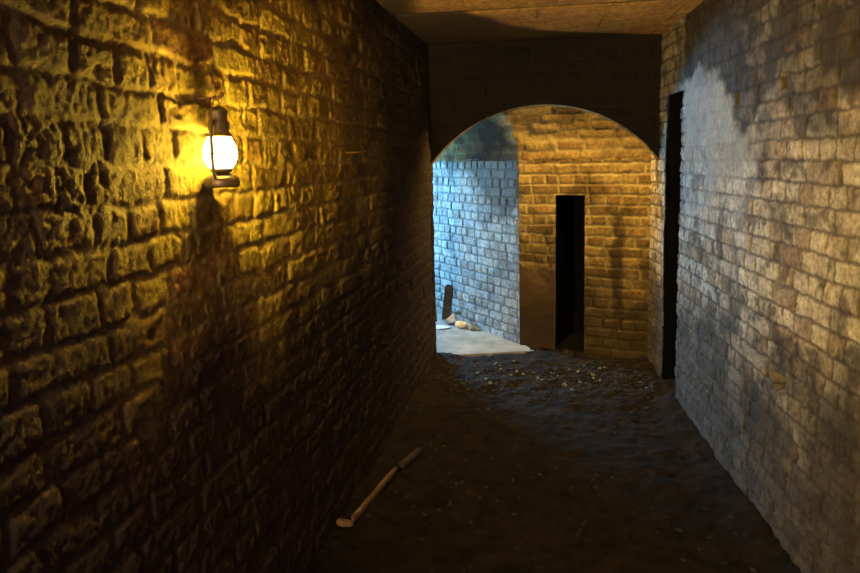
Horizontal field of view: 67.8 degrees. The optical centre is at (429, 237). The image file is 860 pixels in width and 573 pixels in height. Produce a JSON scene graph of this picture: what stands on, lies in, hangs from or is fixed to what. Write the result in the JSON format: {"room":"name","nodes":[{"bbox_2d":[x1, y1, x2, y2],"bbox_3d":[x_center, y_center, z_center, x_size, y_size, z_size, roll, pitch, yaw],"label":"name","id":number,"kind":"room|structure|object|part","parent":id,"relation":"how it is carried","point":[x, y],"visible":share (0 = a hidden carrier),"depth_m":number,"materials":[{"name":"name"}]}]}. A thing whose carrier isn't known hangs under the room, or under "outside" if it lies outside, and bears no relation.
{"room":"underground passage","nodes":[
{"label":"underground passage","id":0,"kind":"room"},
{"bbox_2d":[0,0,436,572],"bbox_3d":[-0.563,0.196,1.585,0.304,2.350,6.100,0,7,8],"label":"wall","id":1,"kind":"structure","parent":0,"point":[195,378],"depth_m":1.57,"materials":[{"name":"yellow brick"}]},
{"bbox_2d":[198,92,223,99],"bbox_3d":[-0.549,-0.345,1.563,0.098,0.017,0.006,0,7,8],"label":"nail","id":2,"kind":"object","parent":1,"relation":"attached to","point":[222,93],"visible":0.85,"depth_m":1.56,"materials":[{"name":"metal"}]},
{"bbox_2d":[200,94,239,187],"bbox_3d":[-0.517,-0.237,1.572,0.096,0.225,0.096,-6,8,-32],"label":"hurricane lantern","id":3,"kind":"object","parent":2,"relation":"hanging from","point":[220,154],"visible":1,"depth_m":1.55,"materials":[{"name":"glass"}]},
{"bbox_3d":[-0.521,-0.302,1.564,0.008,0.095,0.100,-1,7,3],"label":"bail handle","id":4,"kind":"part","parent":3,"relation":"part of","materials":[{"name":"metal"}]},
{"bbox_3d":[-0.516,-0.210,1.575,0.083,0.080,0.083,0,7,8],"label":"glass globe","id":5,"kind":"part","parent":3,"relation":"part of"},
{"bbox_3d":[-0.515,-0.169,1.580,0.055,0.018,0.055,0,7,8],"label":"burner","id":6,"kind":"part","parent":3,"relation":"part of","materials":[{"name":"metal"}]},
{"bbox_3d":[-0.515,-0.143,1.583,0.086,0.036,0.086,0,7,8],"label":"fuel tank","id":7,"kind":"part","parent":3,"relation":"part of","materials":[{"name":"metal"}]},
{"bbox_2d":[431,169,436,352],"bbox_3d":[0.026,0.233,4.604,0.013,1.515,0.112,0,7,8],"label":"trim","id":8,"kind":"structure","parent":1,"relation":"attached to","point":[432,223],"depth_m":4.59,"materials":[{"name":"brick"}]},
{"bbox_2d":[432,159,519,343],"bbox_3d":[-0.045,0.010,6.326,0.022,1.540,3.000,-5,8,-29],"label":"wall","id":9,"kind":"structure","parent":0,"point":[476,203],"depth_m":5.50,"materials":[{"name":"brick"}]},
{"bbox_2d":[436,313,533,356],"bbox_3d":[-0.789,0.750,6.532,3.324,0.070,3.950,-1,7,3],"label":"floor","id":10,"kind":"structure","parent":0,"point":[464,341],"depth_m":5.19,"materials":[{"name":"grey concrete"}]},
{"bbox_2d":[435,294,436,321],"bbox_3d":[0.040,0.626,6.037,0.039,0.253,0.355,-2,7,-2],"label":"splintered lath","id":11,"kind":"object","parent":10,"relation":"on","point":[435,294],"visible":0.4,"depth_m":5.97,"materials":[{"name":"grey wood"}]},
{"bbox_2d":[436,325,450,328],"bbox_3d":[0.101,0.794,5.668,0.162,0.024,0.118,-3,7,-17],"label":"flake","id":12,"kind":"object","parent":10,"relation":"on","point":[437,326],"visible":0.84,"depth_m":5.65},
{"bbox_2d":[442,284,453,319],"bbox_3d":[0.164,0.595,5.923,0.089,0.315,0.101,2,8,24],"label":"board","id":13,"kind":"object","parent":10,"relation":"on","point":[448,290],"visible":0.96,"depth_m":5.92,"materials":[{"name":"brown wood"}]},
{"bbox_2d":[444,314,457,323],"bbox_3d":[0.190,0.736,5.813,0.126,0.100,0.086,3,8,34],"label":"block","id":14,"kind":"object","parent":10,"relation":"on","point":[452,319],"visible":0.93,"depth_m":5.78,"materials":[{"name":"beige stone"}]},
{"bbox_2d":[455,321,466,327],"bbox_3d":[0.277,0.771,5.674,0.090,0.067,0.127,5,10,43],"label":"block","id":15,"kind":"object","parent":10,"relation":"on","point":[460,324],"visible":1,"depth_m":5.65,"materials":[{"name":"beige stone"}]},
{"bbox_2d":[376,0,702,44],"bbox_3d":[0.251,-0.957,1.370,2.100,0.016,6.200,0,7,8],"label":"ceiling","id":16,"kind":"structure","parent":0,"point":[435,22],"depth_m":3.58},
{"bbox_2d":[428,34,661,355],"bbox_3d":[0.698,-0.178,4.401,1.685,2.350,0.027,0,7,8],"label":"wall","id":17,"kind":"structure","parent":0,"point":[616,78],"depth_m":4.27,"materials":[{"name":"brick"}]},
{"bbox_2d":[431,104,658,163],"bbox_3d":[0.765,-0.708,4.376,1.543,0.395,0.112,0,7,8],"label":"trim","id":18,"kind":"structure","parent":17,"relation":"attached to","point":[604,117],"depth_m":4.34,"materials":[{"name":"brick"}]},
{"bbox_2d":[436,106,668,161],"bbox_3d":[-0.321,-0.881,5.418,1.830,0.502,4.293,-7,9,-38],"label":"vault","id":19,"kind":"object","parent":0,"point":[535,133],"visible":0.24,"depth_m":4.74,"materials":[{"name":"brick"}]},
{"bbox_2d":[306,337,800,572],"bbox_3d":[0.403,1.273,1.986,2.100,0.226,6.900,0,7,8],"label":"floor","id":20,"kind":"structure","parent":0,"point":[660,480],"depth_m":2.90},
{"bbox_2d":[336,518,353,526],"bbox_3d":[-0.341,1.131,2.539,0.073,0.027,0.027,-1,7,5],"label":"timber offcut","id":21,"kind":"object","parent":20,"relation":"on","point":[340,522],"visible":1,"depth_m":2.53,"materials":[{"name":"brown wood"}]},
{"bbox_2d":[351,467,397,521],"bbox_3d":[-0.235,1.107,2.791,0.023,0.024,0.472,1,6,19],"label":"batten","id":22,"kind":"object","parent":20,"relation":"on","point":[367,501],"visible":1,"depth_m":2.75,"materials":[{"name":"brown wood"}]},
{"bbox_2d":[398,447,421,467],"bbox_3d":[-0.093,1.090,3.186,0.032,0.031,0.224,2,8,25],"label":"board","id":23,"kind":"object","parent":20,"relation":"on","point":[417,451],"visible":1,"depth_m":3.16,"materials":[{"name":"brown wood"}]},
{"bbox_2d":[349,353,756,572],"bbox_3d":[0.608,1.024,3.535,1.628,0.117,2.925,0,7,8],"label":"grit","id":24,"kind":"object","parent":20,"relation":"on","point":[752,569],"visible":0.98,"depth_m":4.13,"materials":[{"name":"grey gravel"}]},
{"bbox_2d":[518,156,667,358],"bbox_3d":[1.212,0.177,4.737,1.178,1.540,0.023,3,8,30],"label":"wall","id":25,"kind":"structure","parent":0,"point":[617,192],"depth_m":4.71,"materials":[{"name":"brick"}]},
{"bbox_2d":[556,195,584,349],"bbox_3d":[1.174,0.240,5.041,0.225,1.178,0.450,3,8,30],"label":"doorway","id":26,"kind":"structure","parent":25,"relation":"in","point":[570,209],"depth_m":5.18,"materials":[{"name":"black"}]},
{"bbox_2d":[648,0,859,572],"bbox_3d":[1.230,0.170,1.470,0.076,2.350,6.405,-1,7,6],"label":"wall","id":27,"kind":"structure","parent":0,"point":[767,368],"depth_m":2.45,"materials":[{"name":"brick"}]},
{"bbox_2d":[663,91,683,379],"bbox_3d":[1.895,0.073,3.895,0.812,1.900,0.340,0,7,8],"label":"door","id":28,"kind":"structure","parent":27,"relation":"in","point":[675,100],"depth_m":4.11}
]}

